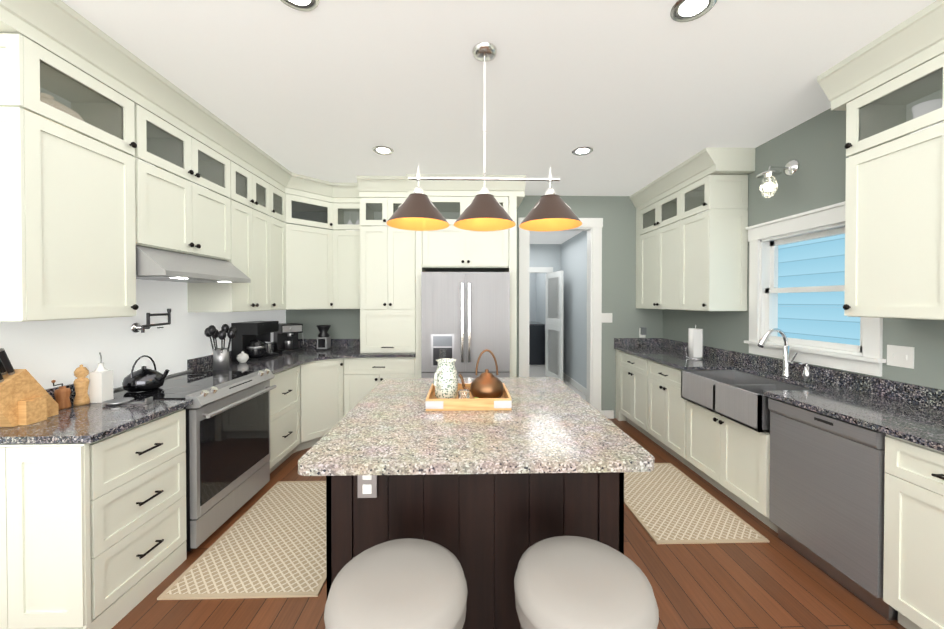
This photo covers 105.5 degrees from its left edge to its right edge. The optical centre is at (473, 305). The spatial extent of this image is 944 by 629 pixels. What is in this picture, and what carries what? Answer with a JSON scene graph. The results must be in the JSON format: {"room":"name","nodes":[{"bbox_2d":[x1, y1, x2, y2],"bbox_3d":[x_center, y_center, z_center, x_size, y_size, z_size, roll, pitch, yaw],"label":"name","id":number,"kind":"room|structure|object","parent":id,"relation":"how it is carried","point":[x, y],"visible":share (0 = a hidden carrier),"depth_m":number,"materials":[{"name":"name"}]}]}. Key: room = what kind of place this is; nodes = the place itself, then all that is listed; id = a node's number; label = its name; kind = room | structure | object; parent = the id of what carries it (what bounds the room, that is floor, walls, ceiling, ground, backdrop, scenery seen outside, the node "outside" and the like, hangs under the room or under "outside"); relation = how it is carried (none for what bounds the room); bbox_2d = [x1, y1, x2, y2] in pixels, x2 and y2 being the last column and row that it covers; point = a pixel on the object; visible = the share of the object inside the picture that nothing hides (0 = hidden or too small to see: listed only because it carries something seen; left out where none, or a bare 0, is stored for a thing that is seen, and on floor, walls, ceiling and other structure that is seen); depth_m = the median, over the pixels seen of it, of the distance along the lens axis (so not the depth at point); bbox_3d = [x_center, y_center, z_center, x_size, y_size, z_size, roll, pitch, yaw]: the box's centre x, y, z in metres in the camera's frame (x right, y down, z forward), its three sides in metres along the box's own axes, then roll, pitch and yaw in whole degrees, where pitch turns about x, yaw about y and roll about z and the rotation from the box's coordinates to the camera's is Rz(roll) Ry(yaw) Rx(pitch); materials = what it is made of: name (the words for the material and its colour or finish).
{"room":"kitchen","nodes":[
{"label":"kitchen","id":0,"kind":"room"},
{"bbox_2d":[0,222,285,394],"bbox_3d":[-2.309,0.062,1.319,0.140,2.800,6.200,0,1,-1],"label":"wall","id":1,"kind":"structure","parent":0,"point":[44,354],"depth_m":2.33,"materials":[{"name":"white paint"}]},
{"bbox_2d":[0,84,151,321],"bbox_3d":[-2.075,-0.414,1.796,0.346,0.963,0.596,0,1,-1],"label":"upper cabinet","id":2,"kind":"object","parent":1,"relation":"attached to","point":[90,204],"depth_m":1.68,"materials":[{"name":"white paint"}]},
{"bbox_2d":[24,93,83,131],"bbox_3d":[-2.080,-0.928,1.745,0.253,0.190,0.253,1,1,44],"label":"dish","id":3,"kind":"object","parent":2,"relation":"in","point":[58,105],"depth_m":1.72,"materials":[{"name":"beige ceramic"}]},
{"bbox_2d":[0,0,155,107],"bbox_3d":[-2.031,-1.240,1.718,0.431,0.198,0.600,0,1,-1],"label":"crown molding","id":4,"kind":"structure","parent":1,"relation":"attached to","point":[48,45],"depth_m":1.69,"materials":[{"name":"white paint"}]},
{"bbox_2d":[131,309,170,332],"bbox_3d":[-2.167,0.107,2.395,0.198,0.161,0.320,0,1,-1],"label":"pot filler","id":5,"kind":"object","parent":1,"relation":"attached to","point":[136,327],"visible":1,"depth_m":2.40,"materials":[{"name":"silver metal"}]},
{"bbox_2d":[72,72,243,163],"bbox_3d":[-2.049,-1.247,2.431,0.431,0.198,0.825,0,1,-1],"label":"upper cabinet","id":6,"kind":"object","parent":1,"relation":"attached to","point":[180,126],"depth_m":2.34,"materials":[{"name":"white paint"}]},
{"bbox_2d":[136,246,250,282],"bbox_3d":[-2.015,-0.256,2.444,0.496,0.176,0.812,0,1,-1],"label":"range hood","id":7,"kind":"object","parent":1,"relation":"attached to","point":[157,264],"visible":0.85,"depth_m":2.28,"materials":[{"name":"silver metal"}]},
{"bbox_2d":[152,152,235,263],"bbox_3d":[-2.091,-0.624,2.438,0.346,0.554,0.820,0,1,-1],"label":"upper cabinet","id":8,"kind":"object","parent":1,"relation":"attached to","point":[190,218],"depth_m":2.43,"materials":[{"name":"white paint"}]},
{"bbox_2d":[187,192,267,311],"bbox_3d":[-2.109,-0.426,3.132,0.346,0.963,0.693,0,1,-1],"label":"upper cabinet","id":9,"kind":"object","parent":1,"relation":"attached to","point":[251,216],"depth_m":3.05,"materials":[{"name":"white paint"}]},
{"bbox_2d":[192,137,291,195],"bbox_3d":[-2.070,-1.255,3.278,0.431,0.198,0.870,0,1,-1],"label":"upper cabinet","id":10,"kind":"object","parent":1,"relation":"attached to","point":[260,174],"depth_m":3.14,"materials":[{"name":"white paint"}]},
{"bbox_2d":[268,204,287,309],"bbox_3d":[-2.098,-0.431,3.565,0.389,0.963,0.406,0,1,-1],"label":"upper cabinet","id":11,"kind":"object","parent":1,"relation":"attached to","point":[277,229],"depth_m":3.57,"materials":[{"name":"white paint"}]},
{"bbox_2d":[284,192,335,219],"bbox_3d":[-1.783,-1.035,3.901,0.367,0.240,0.367,0,1,-1],"label":"upper cabinet","id":12,"kind":"object","parent":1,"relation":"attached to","point":[292,202],"depth_m":3.97,"materials":[{"name":"white paint"}]},
{"bbox_2d":[288,212,335,309],"bbox_3d":[-1.923,-0.434,3.880,0.755,0.963,0.429,0,1,-1],"label":"upper cabinet","id":13,"kind":"object","parent":1,"relation":"attached to","point":[311,250],"depth_m":3.92,"materials":[{"name":"white paint"}]},
{"bbox_2d":[292,173,339,203],"bbox_3d":[-1.752,-1.261,3.869,0.482,0.198,0.482,0,1,-1],"label":"upper cabinet","id":14,"kind":"object","parent":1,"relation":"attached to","point":[303,185],"depth_m":3.89,"materials":[{"name":"white paint"}]},
{"bbox_2d":[286,194,662,417],"bbox_3d":[0.035,0.031,4.549,4.990,2.800,0.140,0,1,-1],"label":"wall","id":15,"kind":"structure","parent":0,"point":[617,214],"depth_m":4.52,"materials":[{"name":"grey paint"}]},
{"bbox_2d":[336,220,359,308],"bbox_3d":[-1.454,-0.437,4.239,0.413,0.963,0.389,0,1,-1],"label":"upper cabinet","id":16,"kind":"object","parent":15,"relation":"attached to","point":[347,235],"depth_m":4.10,"materials":[{"name":"white paint"}]},
{"bbox_2d":[336,183,359,211],"bbox_3d":[-1.454,-1.264,4.210,0.415,0.198,0.431,0,1,-1],"label":"upper cabinet","id":17,"kind":"object","parent":15,"relation":"attached to","point":[349,192],"depth_m":4.08,"materials":[{"name":"white paint"}]},
{"bbox_2d":[357,176,408,213],"bbox_3d":[-0.934,-1.263,4.109,0.611,0.196,0.661,0,1,-1],"label":"upper cabinet","id":18,"kind":"object","parent":15,"relation":"attached to","point":[382,194],"depth_m":3.86,"materials":[{"name":"white paint"}]},
{"bbox_2d":[360,226,424,353],"bbox_3d":[-0.935,-0.168,4.161,0.611,1.375,0.577,0,1,-1],"label":"upper cabinet","id":19,"kind":"object","parent":15,"relation":"attached to","point":[395,263],"depth_m":3.88,"materials":[{"name":"white paint"}]},
{"bbox_2d":[421,218,508,271],"bbox_3d":[-0.096,-0.662,4.148,0.932,0.512,0.636,0,1,-1],"label":"upper cabinet","id":20,"kind":"object","parent":15,"relation":"attached to","point":[451,248],"depth_m":3.84,"materials":[{"name":"white paint"}]},
{"bbox_2d":[405,174,525,213],"bbox_3d":[-0.088,-1.263,4.099,1.249,0.196,0.722,0,1,-1],"label":"upper cabinet","id":21,"kind":"object","parent":15,"relation":"attached to","point":[448,196],"depth_m":3.82,"materials":[{"name":"white paint"}]},
{"bbox_2d":[518,218,613,418],"bbox_3d":[1.156,0.171,4.566,1.209,2.519,0.167,0,1,-1],"label":"door frame","id":22,"kind":"structure","parent":15,"relation":"attached to","point":[592,227],"depth_m":4.50,"materials":[{"name":"white wood"}]},
{"bbox_2d":[602,313,611,322],"bbox_3d":[1.662,0.161,4.514,0.165,0.120,0.012,0,1,-1],"label":"light switch","id":23,"kind":"object","parent":15,"relation":"attached to","point":[606,317],"visible":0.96,"depth_m":4.51,"materials":[{"name":"white plastic"}]},
{"bbox_2d":[639,327,645,337],"bbox_3d":[2.130,0.346,4.509,0.075,0.130,0.049,0,1,-1],"label":"electrical outlet","id":24,"kind":"object","parent":15,"relation":"attached to","point":[642,332],"visible":1,"depth_m":4.50,"materials":[{"name":"white plastic"}]},
{"bbox_2d":[61,0,935,195],"bbox_3d":[0.115,-1.388,1.366,4.990,0.100,6.480,0,1,-1],"label":"ceiling","id":25,"kind":"structure","parent":0,"point":[636,95],"depth_m":2.10,"materials":[{"name":"white paint"}]},
{"bbox_2d":[281,0,318,10],"bbox_3d":[-0.765,-1.336,1.544,0.184,0.006,0.184,0,1,-1],"label":"recessed light","id":26,"kind":"object","parent":25,"relation":"in","point":[305,5],"visible":1,"depth_m":1.60,"materials":[{"name":"silver metal"}]},
{"bbox_2d":[372,146,393,154],"bbox_3d":[-0.795,-1.351,3.144,0.184,0.006,0.184,0,1,-1],"label":"recessed light","id":27,"kind":"object","parent":25,"relation":"in","point":[382,150],"visible":1,"depth_m":3.14,"materials":[{"name":"silver metal"}]},
{"bbox_2d":[387,42,581,230],"bbox_3d":[0.057,-0.884,1.899,1.028,0.918,0.328,0,1,-1],"label":"pendant light","id":28,"kind":"object","parent":25,"relation":"hanging from","point":[418,210],"visible":1,"depth_m":1.89,"materials":[{"name":"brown metal"}]},
{"bbox_2d":[572,147,592,155],"bbox_3d":[0.955,-1.352,3.158,0.184,0.006,0.184,0,1,-1],"label":"recessed light","id":29,"kind":"object","parent":25,"relation":"in","point":[580,151],"visible":1,"depth_m":3.16,"materials":[{"name":"silver metal"}]},
{"bbox_2d":[670,0,716,21],"bbox_3d":[0.984,-1.337,1.608,0.184,0.006,0.184,0,1,-1],"label":"recessed light","id":30,"kind":"object","parent":25,"relation":"in","point":[686,10],"visible":1,"depth_m":1.62,"materials":[{"name":"silver metal"}]},
{"bbox_2d":[112,365,905,628],"bbox_3d":[0.051,1.477,3.943,4.990,0.080,11.580,0,1,-1],"label":"floor","id":31,"kind":"structure","parent":0,"point":[775,582],"depth_m":1.81,"materials":[{"name":"brown wood"}]},
{"bbox_2d":[0,408,186,628],"bbox_3d":[-1.939,1.018,1.768,0.615,0.880,0.550,0,1,-1],"label":"base cabinet","id":32,"kind":"object","parent":31,"relation":"on","point":[93,535],"depth_m":1.53,"materials":[{"name":"white paint"}]},
{"bbox_2d":[0,383,192,443],"bbox_3d":[-1.927,0.509,1.769,0.642,0.130,0.563,0,1,-1],"label":"countertop","id":33,"kind":"structure","parent":32,"relation":"on","point":[91,423],"depth_m":1.68,"materials":[{"name":"stone"}]},
{"bbox_2d":[0,348,58,426],"bbox_3d":[-2.104,0.366,1.628,0.165,0.356,0.299,0,1,-1],"label":"knife block","id":34,"kind":"object","parent":33,"relation":"on","point":[26,398],"visible":1,"depth_m":1.62,"materials":[{"name":"brown wood"}]},
{"bbox_2d":[51,380,70,409],"bbox_3d":[-2.158,0.463,1.873,0.062,0.158,0.079,0,1,-1],"label":"pepper mill","id":35,"kind":"object","parent":33,"relation":"on","point":[62,395],"visible":0.94,"depth_m":1.87,"materials":[{"name":"brown wood"}]},
{"bbox_2d":[73,364,89,405],"bbox_3d":[-2.135,0.432,1.952,0.062,0.218,0.062,0,1,-1],"label":"pepper mill","id":36,"kind":"object","parent":33,"relation":"on","point":[81,381],"visible":1,"depth_m":1.94,"materials":[{"name":"brown wood"}]},
{"bbox_2d":[89,352,113,402],"bbox_3d":[-2.092,0.402,2.013,0.070,0.276,0.066,0,1,-1],"label":"oil bottle","id":37,"kind":"object","parent":33,"relation":"on","point":[101,383],"visible":1,"depth_m":1.99,"materials":[{"name":"white ceramic"}]},
{"bbox_2d":[102,397,152,405],"bbox_3d":[-1.903,0.526,1.974,0.234,0.030,0.128,0,1,-1],"label":"spoon rest","id":38,"kind":"object","parent":33,"relation":"on","point":[119,401],"visible":0.98,"depth_m":1.98,"materials":[{"name":"silver metal"}]},
{"bbox_2d":[88,369,276,551],"bbox_3d":[-1.899,0.975,2.458,0.698,0.952,0.796,0,1,-1],"label":"range","id":39,"kind":"object","parent":31,"relation":"on","point":[227,445],"visible":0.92,"depth_m":2.32,"materials":[{"name":"grey metal"}]},
{"bbox_2d":[122,355,169,391],"bbox_3d":[-2.045,0.422,2.254,0.255,0.215,0.200,0,1,-1],"label":"kettle","id":40,"kind":"object","parent":39,"relation":"on","point":[143,378],"visible":1,"depth_m":2.20,"materials":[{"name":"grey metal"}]},
{"bbox_2d":[157,481,326,599],"bbox_3d":[-1.187,1.446,2.356,0.785,0.010,1.150,0,1,-1],"label":"rug","id":41,"kind":"object","parent":31,"relation":"on","point":[271,543],"visible":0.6,"depth_m":2.08,"materials":[{"name":"beige fabric"}]},
{"bbox_2d":[269,363,307,472],"bbox_3d":[-1.954,1.004,3.194,0.657,0.880,0.643,0,1,-1],"label":"base cabinet","id":42,"kind":"object","parent":31,"relation":"on","point":[288,423],"depth_m":3.23,"materials":[{"name":"white paint"}]},
{"bbox_2d":[304,358,347,447],"bbox_3d":[-1.813,0.997,3.951,0.977,0.880,0.974,0,1,-1],"label":"base cabinet","id":43,"kind":"object","parent":31,"relation":"on","point":[325,381],"depth_m":3.66,"materials":[{"name":"white paint"}]},
{"bbox_2d":[187,347,323,373],"bbox_3d":[-1.896,0.494,3.313,0.780,0.130,0.913,0,1,-1],"label":"countertop","id":44,"kind":"structure","parent":43,"relation":"on","point":[281,362],"depth_m":3.20,"materials":[{"name":"stone"}]},
{"bbox_2d":[204,324,235,369],"bbox_3d":[-2.087,0.345,2.968,0.215,0.372,0.219,0,1,-1],"label":"utensil holder","id":45,"kind":"object","parent":44,"relation":"on","point":[221,358],"visible":1,"depth_m":2.93,"materials":[{"name":"silver metal"}]},
{"bbox_2d":[237,351,248,362],"bbox_3d":[-2.119,0.476,3.288,0.095,0.104,0.140,0,1,-1],"label":"sugar bowl","id":46,"kind":"object","parent":44,"relation":"on","point":[242,357],"visible":1,"depth_m":3.26,"materials":[{"name":"white ceramic"}]},
{"bbox_2d":[231,321,278,361],"bbox_3d":[-2.121,0.345,3.537,0.287,0.360,0.380,0,1,-1],"label":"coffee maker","id":47,"kind":"object","parent":44,"relation":"on","point":[250,338],"visible":0.98,"depth_m":3.39,"materials":[{"name":"black plastic"}]},
{"bbox_2d":[348,357,415,411],"bbox_3d":[-1.037,0.995,4.116,0.816,0.880,0.683,0,1,-1],"label":"base cabinet","id":48,"kind":"object","parent":31,"relation":"on","point":[364,374],"depth_m":3.82,"materials":[{"name":"white paint"}]},
{"bbox_2d":[269,339,415,359],"bbox_3d":[-1.467,0.487,4.036,1.675,0.130,0.812,0,1,-1],"label":"countertop","id":49,"kind":"structure","parent":48,"relation":"on","point":[340,348],"depth_m":4.04,"materials":[{"name":"stone"}]},
{"bbox_2d":[273,323,303,352],"bbox_3d":[-2.091,0.366,4.041,0.354,0.310,0.354,0,1,-1],"label":"espresso machine","id":50,"kind":"object","parent":49,"relation":"on","point":[285,338],"visible":1,"depth_m":3.99,"materials":[{"name":"black plastic"}]},
{"bbox_2d":[316,325,330,350],"bbox_3d":[-1.740,0.376,4.157,0.156,0.287,0.156,0,1,-1],"label":"coffee grinder","id":51,"kind":"object","parent":49,"relation":"on","point":[324,340],"visible":1,"depth_m":4.10,"materials":[{"name":"black plastic"}]},
{"bbox_2d":[324,538,467,628],"bbox_3d":[-0.224,1.133,1.071,0.412,0.666,0.412,0,1,-1],"label":"stool","id":52,"kind":"object","parent":31,"relation":"on","point":[408,583],"visible":1,"depth_m":1.01,"materials":[{"name":"grey fabric"}]},
{"bbox_2d":[421,272,509,377],"bbox_3d":[-0.093,0.536,4.040,0.912,1.760,0.820,0,1,-1],"label":"fridge","id":53,"kind":"object","parent":31,"relation":"on","point":[465,319],"visible":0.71,"depth_m":3.69,"materials":[{"name":"silver metal"}]},
{"bbox_2d":[326,473,623,628],"bbox_3d":[-0.003,1.018,2.016,1.191,0.875,1.160,0,1,-1],"label":"kitchen island","id":54,"kind":"object","parent":31,"relation":"on","point":[488,498],"depth_m":1.45,"materials":[{"name":"wood"}]},
{"bbox_2d":[358,475,376,497],"bbox_3d":[-0.421,0.699,1.418,0.075,0.125,0.008,0,1,-1],"label":"outlet","id":55,"kind":"object","parent":54,"relation":"attached to","point":[367,486],"visible":0.64,"depth_m":1.42,"materials":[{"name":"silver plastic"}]},
{"bbox_2d":[298,377,653,476],"bbox_3d":[-0.001,0.561,1.947,1.274,0.038,1.402,0,1,-1],"label":"island countertop","id":56,"kind":"structure","parent":54,"relation":"on","point":[548,427],"depth_m":1.46,"materials":[{"name":"beige stone"}]},
{"bbox_2d":[425,383,511,410],"bbox_3d":[-0.031,0.510,2.015,0.442,0.060,0.352,0,1,-1],"label":"tray","id":57,"kind":"object","parent":56,"relation":"on","point":[471,403],"visible":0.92,"depth_m":1.84,"materials":[{"name":"brown wood"}]},
{"bbox_2d":[434,358,457,398],"bbox_3d":[-0.156,0.419,2.015,0.132,0.215,0.175,0,1,-1],"label":"ceramic jug","id":58,"kind":"object","parent":57,"relation":"on","point":[445,380],"visible":1,"depth_m":1.98,"materials":[{"name":"white ceramic"}]},
{"bbox_2d":[458,389,477,397],"bbox_3d":[-0.026,0.490,1.901,0.117,0.075,0.074,0,1,-1],"label":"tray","id":59,"kind":"object","parent":57,"relation":"on","point":[463,393],"visible":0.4,"depth_m":1.88,"materials":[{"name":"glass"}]},
{"bbox_2d":[459,349,503,397],"bbox_3d":[0.040,0.389,2.031,0.257,0.276,0.190,0,1,-1],"label":"copper kettle","id":60,"kind":"object","parent":57,"relation":"on","point":[486,384],"visible":0.98,"depth_m":1.98,"materials":[{"name":"brown metal"}]},
{"bbox_2d":[529,321,544,364],"bbox_3d":[1.344,0.914,8.912,0.595,0.950,1.100,0,1,-1],"label":"laundry cabinet","id":61,"kind":"object","parent":31,"relation":"on","point":[536,343],"visible":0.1,"depth_m":8.37,"materials":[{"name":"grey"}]},
{"bbox_2d":[514,536,658,628],"bbox_3d":[0.328,1.132,1.085,0.412,0.666,0.412,0,1,-1],"label":"stool","id":62,"kind":"object","parent":31,"relation":"on","point":[569,582],"visible":1,"depth_m":1.02,"materials":[{"name":"grey fabric"}]},
{"bbox_2d":[616,349,639,430],"bbox_3d":[2.102,0.996,4.063,0.596,0.880,0.754,0,1,-1],"label":"base cabinet","id":63,"kind":"object","parent":31,"relation":"on","point":[627,364],"depth_m":4.21,"materials":[{"name":"white paint"}]},
{"bbox_2d":[640,357,752,457],"bbox_3d":[2.118,1.002,3.432,0.596,0.880,0.792,0,1,-1],"label":"base cabinet","id":64,"kind":"object","parent":31,"relation":"on","point":[660,383],"depth_m":3.53,"materials":[{"name":"white paint"}]},
{"bbox_2d":[624,463,769,543],"bbox_3d":[1.447,1.443,2.717,0.700,0.010,1.060,0,1,-1],"label":"rug","id":65,"kind":"object","parent":31,"relation":"on","point":[667,503],"visible":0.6,"depth_m":2.50,"materials":[{"name":"beige fabric"}]},
{"bbox_2d":[676,393,777,532],"bbox_3d":[2.136,1.129,2.725,0.596,0.640,0.916,0,1,-1],"label":"base cabinet","id":66,"kind":"object","parent":31,"relation":"on","point":[729,458],"depth_m":2.62,"materials":[{"name":"white paint"}]},
{"bbox_2d":[768,398,897,619],"bbox_3d":[2.140,1.018,1.955,0.592,0.876,0.592,0,1,-1],"label":"dishwasher","id":67,"kind":"object","parent":31,"relation":"on","point":[826,498],"visible":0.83,"depth_m":1.86,"materials":[{"name":"grey metal"}]},
{"bbox_2d":[883,434,943,628],"bbox_3d":[2.170,1.022,1.352,0.596,0.880,0.599,0,1,-1],"label":"base cabinet","id":68,"kind":"object","parent":31,"relation":"on","point":[913,576],"depth_m":1.53,"materials":[{"name":"white paint"}]},
{"bbox_2d":[614,338,943,451],"bbox_3d":[2.127,0.501,2.559,0.622,0.130,3.947,0,1,-1],"label":"countertop","id":69,"kind":"structure","parent":68,"relation":"on","point":[913,413],"depth_m":2.14,"materials":[{"name":"stone"}]},
{"bbox_2d":[685,325,704,359],"bbox_3d":[2.180,0.358,3.535,0.163,0.335,0.150,0,1,-1],"label":"paper towel","id":70,"kind":"object","parent":69,"relation":"on","point":[695,343],"visible":1,"depth_m":3.47,"materials":[{"name":"white paper"}]},
{"bbox_2d":[681,370,810,431],"bbox_3d":[2.026,0.682,2.679,0.472,0.233,0.816,0,1,-1],"label":"farmhouse sink","id":71,"kind":"object","parent":69,"relation":"in","point":[739,397],"visible":0.69,"depth_m":2.67,"materials":[{"name":"silver metal"}]},
{"bbox_2d":[757,328,797,376],"bbox_3d":[2.245,0.353,2.655,0.243,0.362,0.108,0,1,-1],"label":"faucet","id":72,"kind":"object","parent":69,"relation":"on","point":[787,361],"visible":1,"depth_m":2.67,"materials":[{"name":"silver metal"}]},
{"bbox_2d":[798,362,810,380],"bbox_3d":[2.333,0.470,2.535,0.082,0.131,0.043,0,1,-1],"label":"soap pump","id":73,"kind":"object","parent":69,"relation":"on","point":[806,374],"visible":1,"depth_m":2.52,"materials":[{"name":"silver metal"}]},
{"bbox_2d":[529,244,560,323],"bbox_3d":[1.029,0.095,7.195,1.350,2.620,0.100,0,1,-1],"label":"wall","id":74,"kind":"structure","parent":0,"point":[541,255],"depth_m":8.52,"materials":[{"name":"grey paint"}]},
{"bbox_2d":[529,267,552,272],"bbox_3d":[1.106,0.326,7.138,0.940,2.160,0.021,0,1,-1],"label":"trim","id":75,"kind":"structure","parent":74,"relation":"attached to","point":[531,269],"depth_m":7.12,"materials":[{"name":"white wood"}]},
{"bbox_2d":[545,270,562,381],"bbox_3d":[1.508,0.389,6.764,0.041,2.018,0.746,0,1,-11],"label":"hall door","id":76,"kind":"structure","parent":74,"relation":"in","point":[554,329],"depth_m":6.70,"materials":[{"name":"white wood"}]},
{"bbox_2d":[530,231,581,243],"bbox_3d":[1.034,-1.255,7.182,1.600,0.080,5.100,0,1,-1],"label":"ceiling","id":77,"kind":"structure","parent":0,"point":[548,237],"depth_m":6.31,"materials":[{"name":"white paint"}]},
{"bbox_2d":[561,231,586,388],"bbox_3d":[1.784,0.095,7.214,0.100,2.620,5.100,0,1,-1],"label":"wall","id":78,"kind":"structure","parent":0,"point":[568,257],"depth_m":6.21,"materials":[{"name":"grey paint"}]},
{"bbox_2d":[563,372,586,395],"bbox_3d":[1.757,1.366,6.066,0.012,0.100,2.180,0,1,-1],"label":"trim","id":79,"kind":"structure","parent":78,"relation":"attached to","point":[578,386],"depth_m":6.17,"materials":[{"name":"white wood"}]},
{"bbox_2d":[663,108,943,389],"bbox_3d":[2.539,0.061,1.441,0.140,2.800,6.200,0,1,-1],"label":"wall","id":80,"kind":"structure","parent":0,"point":[814,147],"depth_m":2.62,"materials":[{"name":"grey paint"}]},
{"bbox_2d":[638,216,673,309],"bbox_3d":[2.229,-0.435,3.985,0.346,0.963,0.889,0,1,-1],"label":"upper cabinet","id":81,"kind":"object","parent":80,"relation":"attached to","point":[655,241],"depth_m":4.04,"materials":[{"name":"white paint"}]},
{"bbox_2d":[630,148,754,211],"bbox_3d":[2.191,-1.260,3.802,0.432,0.198,1.432,0,1,-1],"label":"crown molding","id":82,"kind":"structure","parent":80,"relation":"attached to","point":[710,169],"depth_m":3.32,"materials":[{"name":"white paint"}]},
{"bbox_2d":[674,200,747,310],"bbox_3d":[2.244,-0.429,3.412,0.346,0.963,0.491,0,1,-1],"label":"upper cabinet","id":83,"kind":"object","parent":80,"relation":"attached to","point":[711,246],"depth_m":3.18,"materials":[{"name":"white paint"}]},
{"bbox_2d":[756,159,798,197],"bbox_3d":[2.307,-0.967,2.745,0.257,0.290,0.156,0,1,-1],"label":"light","id":84,"kind":"object","parent":80,"relation":"attached to","point":[769,186],"visible":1,"depth_m":2.72,"materials":[{"name":"glass"}]},
{"bbox_2d":[744,201,885,376],"bbox_3d":[2.484,-0.126,2.643,0.190,1.100,1.030,0,1,-1],"label":"window","id":85,"kind":"structure","parent":80,"relation":"in","point":[766,240],"depth_m":2.71,"materials":[{"name":"white wood"}]},
{"bbox_2d":[817,0,943,115],"bbox_3d":[2.253,-1.237,1.344,0.432,0.198,1.545,0,1,-1],"label":"crown molding","id":86,"kind":"structure","parent":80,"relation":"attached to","point":[878,89],"depth_m":1.81,"materials":[{"name":"white paint"}]},
{"bbox_2d":[843,108,933,319],"bbox_3d":[2.285,-0.413,1.775,0.346,0.963,0.528,0,1,-1],"label":"upper cabinet","id":87,"kind":"object","parent":80,"relation":"attached to","point":[889,198],"depth_m":1.82,"materials":[{"name":"white paint"}]},
{"bbox_2d":[910,99,943,133],"bbox_3d":[2.280,-0.921,1.805,0.112,0.175,0.109,0,1,-1],"label":"dish","id":88,"kind":"object","parent":87,"relation":"in","point":[915,113],"depth_m":1.78,"materials":[{"name":"white ceramic"}]},
{"bbox_2d":[887,345,914,368],"bbox_3d":[2.447,0.295,2.061,0.012,0.120,0.125,0,1,-1],"label":"light switch","id":89,"kind":"object","parent":80,"relation":"attached to","point":[900,356],"visible":1,"depth_m":2.06,"materials":[{"name":"white plastic"}]},
{"bbox_2d":[934,100,943,319],"bbox_3d":[2.296,-0.409,1.335,0.346,0.963,0.587,0,1,-1],"label":"upper cabinet","id":90,"kind":"object","parent":80,"relation":"attached to","point":[939,113],"depth_m":1.64,"materials":[{"name":"white paint"}]},
{"label":"outside","id":91,"kind":"structure","parent":0,"visible":0},
{"bbox_2d":[778,234,859,344],"bbox_3d":[3.590,-0.291,2.814,0.030,4.478,5.500,0,1,-1],"label":"siding","id":92,"kind":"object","parent":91,"point":[815,262],"depth_m":3.73,"materials":[{"name":"blue"}]}
]}

